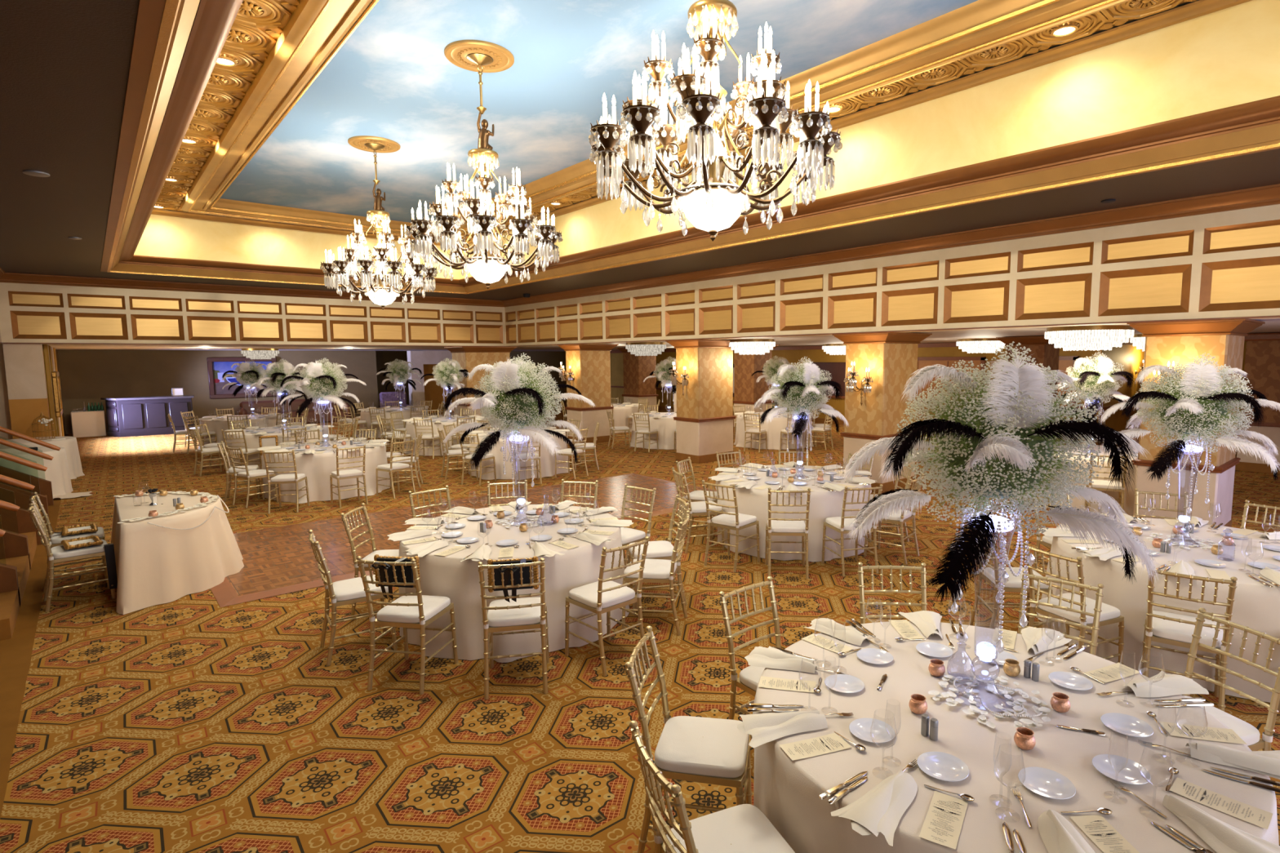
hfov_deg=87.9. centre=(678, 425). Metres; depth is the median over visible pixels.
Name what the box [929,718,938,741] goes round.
shaker
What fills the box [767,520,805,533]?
cushion
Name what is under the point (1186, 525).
shaker
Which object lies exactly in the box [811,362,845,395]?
wall picture
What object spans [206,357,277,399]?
framed painting
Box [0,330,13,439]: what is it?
wall
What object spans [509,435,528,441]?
light
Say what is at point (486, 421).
chair
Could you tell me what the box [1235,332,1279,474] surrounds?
wall pier
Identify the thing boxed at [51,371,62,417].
framed picture
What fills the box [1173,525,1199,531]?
bread plate
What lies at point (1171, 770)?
spoon
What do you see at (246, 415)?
chair
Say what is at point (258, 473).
cushion
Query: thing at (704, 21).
candle
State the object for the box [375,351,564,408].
wall niche
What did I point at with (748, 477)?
bread plate
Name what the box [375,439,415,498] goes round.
chair
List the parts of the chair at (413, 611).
post, rail, rail, rail, rail, leg, seat frame, post, leg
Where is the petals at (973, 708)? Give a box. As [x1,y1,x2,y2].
[928,675,1050,728]
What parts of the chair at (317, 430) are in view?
post, rail, post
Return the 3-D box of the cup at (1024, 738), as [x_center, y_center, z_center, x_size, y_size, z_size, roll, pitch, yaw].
[1.289,1.167,2.469,0.073,0.061,0.072,-3,7,-28]
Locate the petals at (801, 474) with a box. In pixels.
[780,473,816,480]
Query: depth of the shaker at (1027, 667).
3.00 m
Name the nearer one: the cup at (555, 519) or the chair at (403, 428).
the cup at (555, 519)
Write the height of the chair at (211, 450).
0.937 m
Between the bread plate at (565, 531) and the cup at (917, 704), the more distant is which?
the bread plate at (565, 531)
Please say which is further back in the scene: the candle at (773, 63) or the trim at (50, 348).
the trim at (50, 348)
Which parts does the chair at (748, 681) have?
post, rail, seat frame, rail, rail, rail, post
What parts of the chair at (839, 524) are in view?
leg, post, seat frame, rail, leg, rail, rail, rail, post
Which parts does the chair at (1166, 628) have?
leg, post, seat frame, rail, rail, rail, rail, leg, post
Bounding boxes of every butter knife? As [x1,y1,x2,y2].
[866,639,889,652]
[876,674,887,690]
[1056,724,1105,735]
[1109,779,1166,817]
[1137,739,1191,756]
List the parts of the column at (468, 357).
dado rail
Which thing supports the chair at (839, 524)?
on the floor at (190, 723)
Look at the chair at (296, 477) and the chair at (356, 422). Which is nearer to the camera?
the chair at (296, 477)
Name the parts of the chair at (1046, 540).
post, seat frame, rail, post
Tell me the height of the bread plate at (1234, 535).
0.015 m
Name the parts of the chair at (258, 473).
post, rail, post, seat frame, leg, leg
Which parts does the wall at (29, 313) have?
panel, panel, panel, panel, panel, panel, panel, panel, panel, panel, panel, panel, panel, panel, panel, panel, panel, panel, panel, panel, panel, panel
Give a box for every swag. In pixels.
[147,506,215,529]
[214,495,229,512]
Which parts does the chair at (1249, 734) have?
post, rail, rail, rail, rail, seat frame, post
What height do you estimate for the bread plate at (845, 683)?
0.015 m
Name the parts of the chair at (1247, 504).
post, rail, rail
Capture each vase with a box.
[145,488,158,506]
[244,386,257,416]
[272,391,291,430]
[312,400,333,447]
[394,382,405,408]
[442,386,457,418]
[500,433,535,522]
[661,383,675,414]
[785,413,813,478]
[949,510,1035,698]
[1078,399,1104,451]
[1164,441,1214,544]
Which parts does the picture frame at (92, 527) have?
black sash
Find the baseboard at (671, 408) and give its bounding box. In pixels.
[610,403,1135,445]
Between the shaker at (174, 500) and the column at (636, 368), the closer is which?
the shaker at (174, 500)
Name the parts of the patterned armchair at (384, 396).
seat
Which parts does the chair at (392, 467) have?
leg, post, seat frame, leg, rail, rail, rail, rail, post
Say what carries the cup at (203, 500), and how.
on the tablecloth at (155, 565)
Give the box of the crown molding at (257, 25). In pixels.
[153,0,1196,239]
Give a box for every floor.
[0,401,1279,852]
[210,473,717,607]
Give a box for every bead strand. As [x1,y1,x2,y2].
[506,434,529,503]
[791,413,809,464]
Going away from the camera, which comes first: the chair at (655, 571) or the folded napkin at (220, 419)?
the chair at (655, 571)
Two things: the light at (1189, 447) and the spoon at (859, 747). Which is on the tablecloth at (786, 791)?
the spoon at (859, 747)
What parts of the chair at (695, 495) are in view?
post, rail, post, seat frame, leg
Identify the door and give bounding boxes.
[423,364,453,413]
[915,356,986,422]
[1056,355,1079,444]
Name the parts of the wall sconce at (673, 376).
candle arm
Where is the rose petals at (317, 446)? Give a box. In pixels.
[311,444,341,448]
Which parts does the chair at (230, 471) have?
post, post, leg, leg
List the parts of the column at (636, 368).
dado rail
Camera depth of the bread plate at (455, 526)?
5.80 m
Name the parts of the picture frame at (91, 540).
black sash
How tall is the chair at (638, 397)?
0.937 m
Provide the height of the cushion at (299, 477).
0.058 m
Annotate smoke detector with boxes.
[523,293,529,297]
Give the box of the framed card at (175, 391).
[171,387,183,395]
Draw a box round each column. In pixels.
[444,346,516,430]
[556,343,618,443]
[616,347,658,413]
[665,339,736,463]
[733,344,779,432]
[831,332,932,493]
[995,336,1059,439]
[1126,318,1265,527]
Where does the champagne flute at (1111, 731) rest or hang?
on the tablecloth at (786, 791)
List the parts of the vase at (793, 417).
crystal chain, crystal chain, crystal chain, crystal chain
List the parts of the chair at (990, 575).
post, rail, post, seat frame, leg, leg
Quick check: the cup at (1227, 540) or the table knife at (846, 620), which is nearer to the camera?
the table knife at (846, 620)
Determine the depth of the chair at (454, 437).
15.09 m
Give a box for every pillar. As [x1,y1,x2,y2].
[2,343,48,399]
[8,397,52,439]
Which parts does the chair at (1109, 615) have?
post, rail, rail, rail, rail, leg, seat frame, post, leg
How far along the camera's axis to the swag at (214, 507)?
6.36 m
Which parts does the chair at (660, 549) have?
leg, seat frame, post, rail, post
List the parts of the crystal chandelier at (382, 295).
candle arm, candle arm, candle arm, candle arm, candle arm, candle arm, candle arm, candle arm, hanging rod, crown dish, candle arm, central stem, candle arm, lamp shade, candle arm, candle arm, candle arm, candle arm, candle arm, candle arm, candle arm, candle arm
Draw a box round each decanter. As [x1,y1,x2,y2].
[536,496,555,525]
[946,631,975,680]
[1217,528,1235,561]
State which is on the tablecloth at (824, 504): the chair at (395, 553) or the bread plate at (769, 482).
the bread plate at (769, 482)
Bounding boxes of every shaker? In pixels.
[173,498,176,506]
[480,522,483,532]
[482,523,485,533]
[549,505,552,514]
[551,506,555,513]
[920,714,929,736]
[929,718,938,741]
[1023,659,1031,678]
[1031,662,1039,681]
[1160,541,1165,552]
[1165,542,1171,553]
[1183,522,1188,533]
[1189,523,1194,533]
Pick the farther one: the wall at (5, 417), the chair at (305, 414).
the chair at (305, 414)
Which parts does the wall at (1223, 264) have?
panel, panel, panel, panel, panel, panel, panel, panel, panel, panel, panel, panel, panel, panel, panel, panel, panel, panel, panel, panel, panel, panel, panel, panel, panel, panel, panel, panel, panel, panel, panel, panel, panel, panel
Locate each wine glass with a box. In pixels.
[798,658,821,702]
[870,711,897,771]
[993,745,1026,813]
[1137,651,1164,707]
[1138,745,1173,819]
[1176,699,1207,765]
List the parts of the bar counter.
panel, panel, panel, panel, panel, panel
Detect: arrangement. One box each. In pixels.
[222,360,275,396]
[248,359,313,405]
[279,357,366,417]
[377,359,422,391]
[420,358,470,395]
[442,352,595,470]
[486,356,542,393]
[643,356,676,395]
[751,355,797,388]
[753,356,848,439]
[843,341,1165,607]
[1050,351,1138,416]
[1099,352,1279,480]
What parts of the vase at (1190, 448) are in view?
crystal chain, crystal chain, bead chain, bead chain, crystal chain, crystal chain, bead chain, bead chain, crystal chain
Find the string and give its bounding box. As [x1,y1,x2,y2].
[952,676,1042,717]
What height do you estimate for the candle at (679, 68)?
0.140 m
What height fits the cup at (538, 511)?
0.061 m
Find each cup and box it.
[134,490,143,496]
[148,493,157,506]
[148,510,158,516]
[159,489,167,496]
[175,502,184,510]
[190,488,198,495]
[200,496,208,502]
[484,520,493,528]
[496,511,504,518]
[519,523,528,531]
[535,507,543,515]
[551,515,559,523]
[771,471,777,477]
[787,476,794,482]
[790,468,795,474]
[817,471,823,475]
[817,475,823,480]
[908,693,927,714]
[928,658,945,676]
[1002,658,1020,676]
[1013,727,1035,750]
[1050,692,1071,712]
[1131,526,1142,535]
[1151,537,1163,547]
[1172,525,1183,534]
[1210,544,1223,555]
[1221,536,1233,545]
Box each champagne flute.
[989,735,1012,798]
[1108,730,1128,797]
[1156,701,1176,758]
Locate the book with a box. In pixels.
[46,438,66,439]
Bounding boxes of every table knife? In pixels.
[745,703,803,707]
[746,708,799,711]
[771,646,817,660]
[818,771,866,799]
[827,776,867,804]
[845,619,869,635]
[850,618,875,636]
[948,617,957,634]
[957,617,964,635]
[1002,822,1014,852]
[1013,828,1026,852]
[1057,642,1078,655]
[1062,644,1087,659]
[1071,546,1100,548]
[1075,548,1093,550]
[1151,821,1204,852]
[1154,697,1204,702]
[1155,564,1166,569]
[1155,702,1213,706]
[1164,566,1170,571]
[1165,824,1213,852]
[1201,768,1279,792]
[1210,767,1279,786]
[1248,575,1273,587]
[1258,576,1279,586]
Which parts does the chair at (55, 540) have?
post, post, seat frame, leg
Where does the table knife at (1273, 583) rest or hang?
on the tablecloth at (1256, 605)
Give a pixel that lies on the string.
(963, 677)
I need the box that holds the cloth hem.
[53,491,92,498]
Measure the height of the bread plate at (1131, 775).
0.015 m
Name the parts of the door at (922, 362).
frame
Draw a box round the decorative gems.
[1146,533,1219,549]
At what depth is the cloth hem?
11.02 m
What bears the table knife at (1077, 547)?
on the tablecloth at (1256, 605)
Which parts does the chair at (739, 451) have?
post, rail, rail, post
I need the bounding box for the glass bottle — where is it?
[87,402,90,411]
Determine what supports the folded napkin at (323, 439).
on the tablecloth at (317, 468)
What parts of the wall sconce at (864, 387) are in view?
candle arm, candle arm, candle arm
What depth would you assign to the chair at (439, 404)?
19.75 m
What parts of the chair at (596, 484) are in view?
post, rail, rail, rail, post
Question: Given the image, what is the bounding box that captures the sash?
[487,555,538,602]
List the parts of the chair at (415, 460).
post, post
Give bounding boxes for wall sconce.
[558,362,574,389]
[669,361,688,395]
[844,361,873,405]
[1134,360,1143,382]
[1146,360,1179,403]
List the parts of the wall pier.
chair rail, crown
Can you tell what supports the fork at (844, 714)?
on the tablecloth at (786, 791)
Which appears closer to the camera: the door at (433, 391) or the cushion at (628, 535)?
the cushion at (628, 535)
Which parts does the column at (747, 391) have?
dado rail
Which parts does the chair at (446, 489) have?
post, rail, rail, rail, post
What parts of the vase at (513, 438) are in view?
crystal chain, bead chain, crystal chain, crystal chain, bead chain, bead chain, bead chain, crystal chain, crystal chain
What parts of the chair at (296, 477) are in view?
post, rail, rail, leg, rail, rail, seat frame, post, leg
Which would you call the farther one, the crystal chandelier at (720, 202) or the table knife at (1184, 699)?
the crystal chandelier at (720, 202)
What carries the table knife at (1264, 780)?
on the tablecloth at (786, 791)
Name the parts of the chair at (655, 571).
leg, leg, seat frame, post, rail, rail, post, rail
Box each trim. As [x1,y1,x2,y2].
[0,183,1279,306]
[0,315,1279,346]
[42,344,57,436]
[48,345,60,436]
[50,346,62,436]
[53,347,64,436]
[118,0,1279,287]
[151,0,1251,245]
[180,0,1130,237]
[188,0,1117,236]
[202,0,1081,234]
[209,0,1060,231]
[609,340,1133,353]
[610,386,1119,410]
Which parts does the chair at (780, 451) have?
post, rail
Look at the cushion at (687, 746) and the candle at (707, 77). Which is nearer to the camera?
the cushion at (687, 746)
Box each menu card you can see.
[402,537,436,544]
[407,526,438,529]
[433,546,466,555]
[440,513,466,518]
[488,505,503,511]
[497,547,514,557]
[536,503,552,509]
[551,540,578,549]
[570,506,592,512]
[584,529,614,534]
[589,516,618,521]
[718,472,738,475]
[721,479,742,482]
[739,466,755,470]
[754,484,772,489]
[758,675,816,693]
[774,464,785,467]
[779,733,851,760]
[800,486,813,491]
[801,633,853,653]
[808,466,822,469]
[835,483,856,488]
[888,619,924,639]
[919,791,968,849]
[991,627,1017,649]
[1061,538,1100,543]
[1069,814,1139,852]
[1084,662,1141,682]
[1111,555,1143,563]
[1159,721,1247,744]
[1164,518,1183,525]
[1169,777,1272,829]
[1205,568,1231,580]
[1229,528,1257,535]
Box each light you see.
[22,169,49,177]
[154,204,164,208]
[165,177,178,182]
[182,137,197,143]
[216,55,236,66]
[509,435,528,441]
[516,499,524,502]
[550,201,561,204]
[828,105,842,113]
[968,515,1013,532]
[976,648,995,658]
[1050,23,1078,36]
[1178,516,1190,520]
[1179,444,1203,452]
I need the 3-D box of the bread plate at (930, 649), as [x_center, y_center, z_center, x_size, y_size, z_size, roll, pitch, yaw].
[1.261,1.109,3.270,0.171,0.015,0.171,-3,6,-26]
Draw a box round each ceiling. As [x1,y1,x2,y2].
[0,0,1279,300]
[43,318,1279,351]
[153,0,1198,238]
[219,0,977,222]
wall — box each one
[0,282,506,346]
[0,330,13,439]
[42,343,66,436]
[57,350,378,434]
[132,0,1279,279]
[504,204,1279,346]
[564,341,1246,437]
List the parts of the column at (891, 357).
dado rail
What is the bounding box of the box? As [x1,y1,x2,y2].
[28,447,38,450]
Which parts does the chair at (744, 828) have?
post, rail, rail, rail, rail, post, seat frame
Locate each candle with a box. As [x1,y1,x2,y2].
[346,239,349,248]
[418,206,422,219]
[424,207,427,220]
[435,191,438,204]
[441,202,444,215]
[446,168,449,181]
[448,202,450,215]
[453,168,455,181]
[460,179,462,191]
[463,180,466,191]
[466,179,468,191]
[470,186,472,198]
[475,186,479,199]
[480,201,484,214]
[481,164,484,177]
[486,165,488,177]
[486,203,488,215]
[498,182,501,193]
[503,182,506,193]
[511,173,515,185]
[515,173,518,185]
[515,191,518,204]
[515,206,518,218]
[518,174,520,185]
[521,192,524,202]
[521,205,524,218]
[542,212,545,224]
[546,213,549,225]
[602,103,606,123]
[612,105,616,124]
[632,85,636,105]
[637,84,641,98]
[641,83,646,105]
[651,40,655,60]
[655,44,658,59]
[660,106,663,124]
[661,40,665,60]
[663,110,667,124]
[669,107,672,124]
[678,67,681,75]
[681,53,686,74]
[686,58,689,74]
[693,54,697,74]
[695,71,700,94]
[702,21,704,38]
[703,16,708,37]
[705,74,710,94]
[712,18,716,37]
[716,24,720,39]
[738,65,742,82]
[746,62,750,80]
[757,77,761,97]
[758,36,762,53]
[760,60,764,79]
[764,32,768,53]
[764,64,767,79]
[766,80,768,96]
[768,36,772,53]
[768,75,773,96]
[771,60,775,79]
[786,90,789,108]
[804,94,807,111]
[806,90,811,111]
[814,93,819,111]
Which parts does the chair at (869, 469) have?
post, post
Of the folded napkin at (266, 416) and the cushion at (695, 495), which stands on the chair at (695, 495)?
the cushion at (695, 495)
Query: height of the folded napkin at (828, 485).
0.046 m
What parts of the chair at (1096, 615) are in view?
post, rail, rail, rail, rail, post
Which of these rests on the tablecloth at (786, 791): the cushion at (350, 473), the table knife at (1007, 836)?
the table knife at (1007, 836)
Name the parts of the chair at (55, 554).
rail, post, post, rail, seat frame, leg, leg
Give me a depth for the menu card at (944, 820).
2.08 m
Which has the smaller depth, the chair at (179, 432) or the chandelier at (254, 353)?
the chair at (179, 432)
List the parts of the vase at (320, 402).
crystal chain, crystal chain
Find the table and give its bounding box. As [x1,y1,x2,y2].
[673,392,676,412]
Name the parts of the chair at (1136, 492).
post, rail, rail, rail, post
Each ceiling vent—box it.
[68,236,81,239]
[1101,199,1115,203]
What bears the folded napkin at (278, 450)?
on the tablecloth at (317, 468)
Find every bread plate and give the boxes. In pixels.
[441,531,462,537]
[444,523,466,528]
[456,537,479,543]
[466,515,486,519]
[493,511,511,515]
[495,539,518,546]
[525,510,536,514]
[530,534,551,541]
[551,511,569,516]
[557,528,577,533]
[564,518,583,523]
[742,472,756,475]
[746,476,759,479]
[756,468,770,471]
[764,480,779,484]
[777,467,791,470]
[792,482,807,485]
[802,468,815,471]
[816,480,831,483]
[823,471,837,474]
[824,674,864,693]
[833,475,844,479]
[848,718,895,742]
[856,648,893,664]
[915,642,953,657]
[916,751,968,782]
[978,648,1017,665]
[1017,767,1075,799]
[1048,671,1093,690]
[1092,754,1151,784]
[1100,712,1153,737]
[1127,524,1151,528]
[1131,549,1159,555]
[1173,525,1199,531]
[1194,559,1226,567]
[1220,533,1248,538]
[1247,561,1279,569]
[1262,545,1279,551]
[1272,555,1279,559]
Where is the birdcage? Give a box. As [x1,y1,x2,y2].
[31,411,55,439]
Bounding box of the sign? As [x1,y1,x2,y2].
[733,364,733,396]
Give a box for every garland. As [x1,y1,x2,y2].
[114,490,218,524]
[963,511,1022,660]
[1177,445,1205,521]
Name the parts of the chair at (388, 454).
post, post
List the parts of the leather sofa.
armrest, backrest, seat, armrest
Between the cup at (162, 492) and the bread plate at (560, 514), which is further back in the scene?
the cup at (162, 492)
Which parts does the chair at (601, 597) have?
leg, seat frame, post, leg, rail, rail, rail, rail, post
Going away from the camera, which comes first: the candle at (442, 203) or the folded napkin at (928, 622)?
the folded napkin at (928, 622)
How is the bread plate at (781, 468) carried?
on the tablecloth at (824, 504)
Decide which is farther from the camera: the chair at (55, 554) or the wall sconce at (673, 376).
the wall sconce at (673, 376)
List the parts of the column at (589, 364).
dado rail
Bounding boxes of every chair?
[26,502,115,611]
[29,492,106,592]
[167,413,197,452]
[180,410,198,447]
[182,415,217,454]
[187,427,226,476]
[194,422,225,469]
[215,408,234,417]
[217,440,262,502]
[221,429,262,470]
[226,414,248,429]
[226,445,278,507]
[230,418,251,429]
[261,406,277,414]
[262,449,309,513]
[275,411,292,426]
[281,426,306,442]
[282,416,303,426]
[285,407,306,426]
[287,408,308,426]
[294,428,319,442]
[308,529,397,666]
[328,415,346,440]
[329,444,368,508]
[333,404,357,435]
[333,417,358,440]
[336,422,352,439]
[340,502,399,616]
[342,406,368,437]
[351,402,364,427]
[354,428,376,439]
[355,555,457,694]
[368,407,391,439]
[375,413,401,453]
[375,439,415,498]
[380,417,412,451]
[384,400,399,407]
[386,428,408,479]
[389,410,405,448]
[390,431,422,488]
[404,405,425,426]
[408,485,452,525]
[413,417,441,459]
[420,400,432,415]
[422,408,439,417]
[428,404,444,417]
[433,400,445,417]
[437,427,471,479]
[443,422,469,471]
[451,416,475,457]
[457,432,496,485]
[460,408,475,416]
[476,420,496,430]
[477,557,549,699]
[486,480,528,507]
[515,433,542,485]
[555,426,588,479]
[560,400,567,429]
[560,479,598,509]
[564,536,648,676]
[566,418,582,462]
[573,422,599,471]
[606,409,630,448]
[611,403,614,435]
[620,483,656,569]
[621,510,690,635]
[625,625,752,852]
[626,494,688,608]
[628,401,649,427]
[629,720,795,852]
[632,413,658,452]
[638,397,647,413]
[643,404,657,413]
[671,467,724,553]
[674,429,676,449]
[675,457,717,537]
[702,480,759,572]
[715,449,742,472]
[719,576,781,738]
[733,404,746,439]
[742,412,767,452]
[764,487,810,579]
[766,404,782,412]
[771,398,786,412]
[777,449,808,465]
[779,413,803,451]
[803,408,816,435]
[808,413,834,450]
[811,408,835,444]
[821,484,883,576]
[846,452,874,478]
[857,562,927,624]
[863,473,924,564]
[868,464,913,542]
[968,514,1052,629]
[1001,475,1050,510]
[1017,569,1103,655]
[1023,541,1124,664]
[1031,490,1070,571]
[1084,453,1128,513]
[1133,488,1188,519]
[1140,567,1237,711]
[1181,608,1279,777]
[1240,500,1279,533]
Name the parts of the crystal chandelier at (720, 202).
bulb, bulb, bulb, candle arm, bulb, bulb, candle arm, bulb, bulb, bulb, candle arm, candle arm, candle arm, candle arm, bulb, candle arm, candle arm, bulb, bulb, bulb, candle arm, bulb, bulb, candle arm, bulb, bulb, candle arm, central stem, crown dish, lamp shade, bulb, candle arm, candle arm, bulb, candle arm, candle arm, candle arm, candle arm, bulb, bulb, bulb, candle arm, bulb, bulb, bulb, bulb, bulb, candle arm, candle arm, candle arm, bulb, bulb, bulb, bulb, bulb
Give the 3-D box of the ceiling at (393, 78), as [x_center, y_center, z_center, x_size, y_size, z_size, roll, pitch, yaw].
[-1.701,-3.748,7.462,3.840,0.001,15.990,-6,8,-41]
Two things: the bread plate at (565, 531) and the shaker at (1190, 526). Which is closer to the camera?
the shaker at (1190, 526)
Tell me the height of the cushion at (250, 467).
0.058 m
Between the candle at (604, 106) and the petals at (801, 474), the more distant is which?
the petals at (801, 474)
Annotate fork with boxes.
[817,667,848,675]
[824,712,853,716]
[902,759,917,772]
[945,634,954,648]
[1012,787,1031,827]
[1023,651,1043,662]
[1095,690,1133,696]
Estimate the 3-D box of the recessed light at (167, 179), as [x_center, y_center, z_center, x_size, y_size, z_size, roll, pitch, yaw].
[-7.981,-3.868,10.413,0.210,0.016,0.210,-6,8,-41]
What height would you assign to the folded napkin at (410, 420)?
0.046 m
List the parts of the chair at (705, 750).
post, rail, rail, rail, rail, post, seat frame, leg, leg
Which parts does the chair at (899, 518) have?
leg, leg, seat frame, post, rail, post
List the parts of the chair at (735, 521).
post, rail, rail, rail, rail, leg, seat frame, post, leg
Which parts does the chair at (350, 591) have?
rail, post, rail, rail, post, seat frame, leg, leg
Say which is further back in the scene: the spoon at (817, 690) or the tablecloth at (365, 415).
the tablecloth at (365, 415)
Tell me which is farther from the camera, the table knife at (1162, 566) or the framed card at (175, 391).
the framed card at (175, 391)
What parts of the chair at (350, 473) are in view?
leg, post, seat frame, rail, rail, rail, rail, leg, post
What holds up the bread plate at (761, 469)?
on the tablecloth at (824, 504)
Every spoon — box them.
[813,677,822,693]
[833,731,865,751]
[837,648,861,656]
[894,637,925,640]
[924,784,974,801]
[983,642,1018,652]
[1061,808,1111,815]
[1070,666,1104,684]
[1146,711,1167,734]
[1165,767,1178,791]
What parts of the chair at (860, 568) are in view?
post, rail, rail, rail, rail, post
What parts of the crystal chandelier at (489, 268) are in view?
candle arm, candle arm, candle arm, candle arm, candle arm, candle arm, candle arm, candle arm, candle arm, candle arm, hanging rod, crown dish, candle arm, candle arm, candle arm, central stem, lamp shade, candle arm, candle arm, candle arm, candle arm, candle arm, candle arm, candle arm, candle arm, candle arm, candle arm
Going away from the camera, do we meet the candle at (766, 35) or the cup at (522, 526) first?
the candle at (766, 35)
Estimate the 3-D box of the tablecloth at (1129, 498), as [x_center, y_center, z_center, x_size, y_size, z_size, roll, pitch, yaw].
[6.356,0.772,10.023,2.047,0.756,1.969,2,6,23]
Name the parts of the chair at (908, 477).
post, post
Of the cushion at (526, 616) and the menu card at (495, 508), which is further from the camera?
the menu card at (495, 508)
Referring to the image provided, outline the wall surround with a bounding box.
[406,351,452,406]
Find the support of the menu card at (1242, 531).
on the tablecloth at (1256, 605)
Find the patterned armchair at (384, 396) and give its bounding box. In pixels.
[379,391,412,408]
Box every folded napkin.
[195,417,212,420]
[202,415,217,417]
[212,417,225,420]
[224,428,242,431]
[224,431,244,435]
[245,426,260,428]
[253,431,266,435]
[257,445,280,450]
[264,415,276,417]
[264,448,288,452]
[278,441,297,444]
[300,448,315,454]
[303,423,316,426]
[309,427,327,430]
[315,425,333,427]
[315,438,327,442]
[344,447,361,451]
[352,437,365,440]
[365,443,387,446]
[368,439,389,442]
[387,528,432,541]
[402,418,413,421]
[403,517,444,524]
[403,539,448,556]
[441,506,478,515]
[460,543,491,561]
[467,433,486,436]
[469,430,484,433]
[508,500,531,509]
[532,541,564,556]
[552,429,569,431]
[555,500,577,510]
[575,531,615,545]
[582,506,617,515]
[593,520,633,526]
[708,474,737,480]
[712,466,739,472]
[734,480,757,488]
[737,710,827,748]
[740,462,764,468]
[744,646,817,673]
[782,461,799,466]
[786,483,799,490]
[804,617,869,645]
[821,464,843,470]
[822,482,848,491]
[831,769,917,846]
[842,471,871,475]
[846,477,877,484]
[898,610,942,639]
[1021,626,1071,654]
[1037,808,1095,852]
[1038,528,1087,537]
[1082,546,1128,560]
[1097,512,1137,522]
[1123,671,1208,697]
[1161,560,1200,581]
[1162,794,1279,852]
[1176,515,1208,527]
[1186,742,1279,779]
[1258,531,1279,539]
[1259,567,1279,585]
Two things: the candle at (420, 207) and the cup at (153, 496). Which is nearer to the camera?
the candle at (420, 207)
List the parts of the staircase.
handrail, handrail, handrail, handrail, handrail, handrail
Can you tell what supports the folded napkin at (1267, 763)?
on the tablecloth at (786, 791)
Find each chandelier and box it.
[240,348,279,359]
[320,135,438,310]
[404,40,563,288]
[588,0,842,241]
[625,342,666,355]
[728,338,775,355]
[822,343,845,355]
[955,337,1005,353]
[1044,324,1133,351]
[1129,333,1145,351]
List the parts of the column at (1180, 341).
dado rail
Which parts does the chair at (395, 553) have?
post, rail, rail, rail, rail, seat frame, post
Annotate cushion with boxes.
[50,527,103,544]
[50,539,107,559]
[227,465,258,472]
[237,469,273,477]
[270,473,305,481]
[331,469,362,477]
[333,574,388,601]
[361,549,399,567]
[376,595,450,623]
[377,462,409,470]
[386,452,400,457]
[391,456,417,462]
[487,597,540,626]
[568,581,635,608]
[620,527,645,544]
[623,558,676,578]
[628,540,673,558]
[654,715,749,777]
[665,804,795,852]
[682,500,722,513]
[685,490,717,501]
[711,511,756,527]
[739,665,764,691]
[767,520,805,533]
[825,515,872,530]
[869,494,877,501]
[879,509,911,520]
[983,567,1048,589]
[1037,592,1119,624]
[1042,535,1053,544]
[1151,610,1222,648]
[1182,695,1260,746]
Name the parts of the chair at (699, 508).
post, rail, rail, post, seat frame, leg, leg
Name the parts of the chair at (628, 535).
post, seat frame, rail, rail, rail, rail, post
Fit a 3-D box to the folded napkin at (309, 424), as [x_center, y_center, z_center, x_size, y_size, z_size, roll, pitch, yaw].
[-8.301,-0.026,14.919,0.232,0.046,0.346,1,6,10]
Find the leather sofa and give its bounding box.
[235,398,351,423]
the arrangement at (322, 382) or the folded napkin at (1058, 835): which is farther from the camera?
the arrangement at (322, 382)
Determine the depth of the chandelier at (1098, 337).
8.87 m
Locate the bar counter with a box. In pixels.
[100,395,194,436]
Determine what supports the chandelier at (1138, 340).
hanging from the ceiling at (1271, 326)
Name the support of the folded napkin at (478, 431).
on the tablecloth at (548, 461)
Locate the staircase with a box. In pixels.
[0,426,60,640]
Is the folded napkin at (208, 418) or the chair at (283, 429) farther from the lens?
the folded napkin at (208, 418)
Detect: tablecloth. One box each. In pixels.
[0,436,84,479]
[0,446,73,495]
[71,409,106,437]
[111,493,244,614]
[198,414,285,448]
[226,426,329,469]
[262,440,391,503]
[358,407,428,438]
[399,504,629,662]
[404,416,488,455]
[468,428,571,479]
[611,403,639,433]
[630,412,676,449]
[715,465,871,562]
[733,412,813,449]
[752,621,1279,852]
[1028,444,1137,515]
[1036,517,1279,702]
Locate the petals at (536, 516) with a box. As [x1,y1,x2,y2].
[494,515,548,528]
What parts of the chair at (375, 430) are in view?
rail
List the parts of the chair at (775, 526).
leg, post, seat frame, rail, rail, rail, rail, leg, post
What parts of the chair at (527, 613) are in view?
post, leg, rail, rail, rail, rail, seat frame, post, leg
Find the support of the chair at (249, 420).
on the floor at (190, 723)
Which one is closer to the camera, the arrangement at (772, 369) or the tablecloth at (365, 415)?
the arrangement at (772, 369)
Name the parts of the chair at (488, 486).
post, rail, rail, rail, post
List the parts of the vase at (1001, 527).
crystal chain, crystal chain, bead chain, ball stem, crystal chain, crystal chain, bead chain, bead chain, crystal chain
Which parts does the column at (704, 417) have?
dado rail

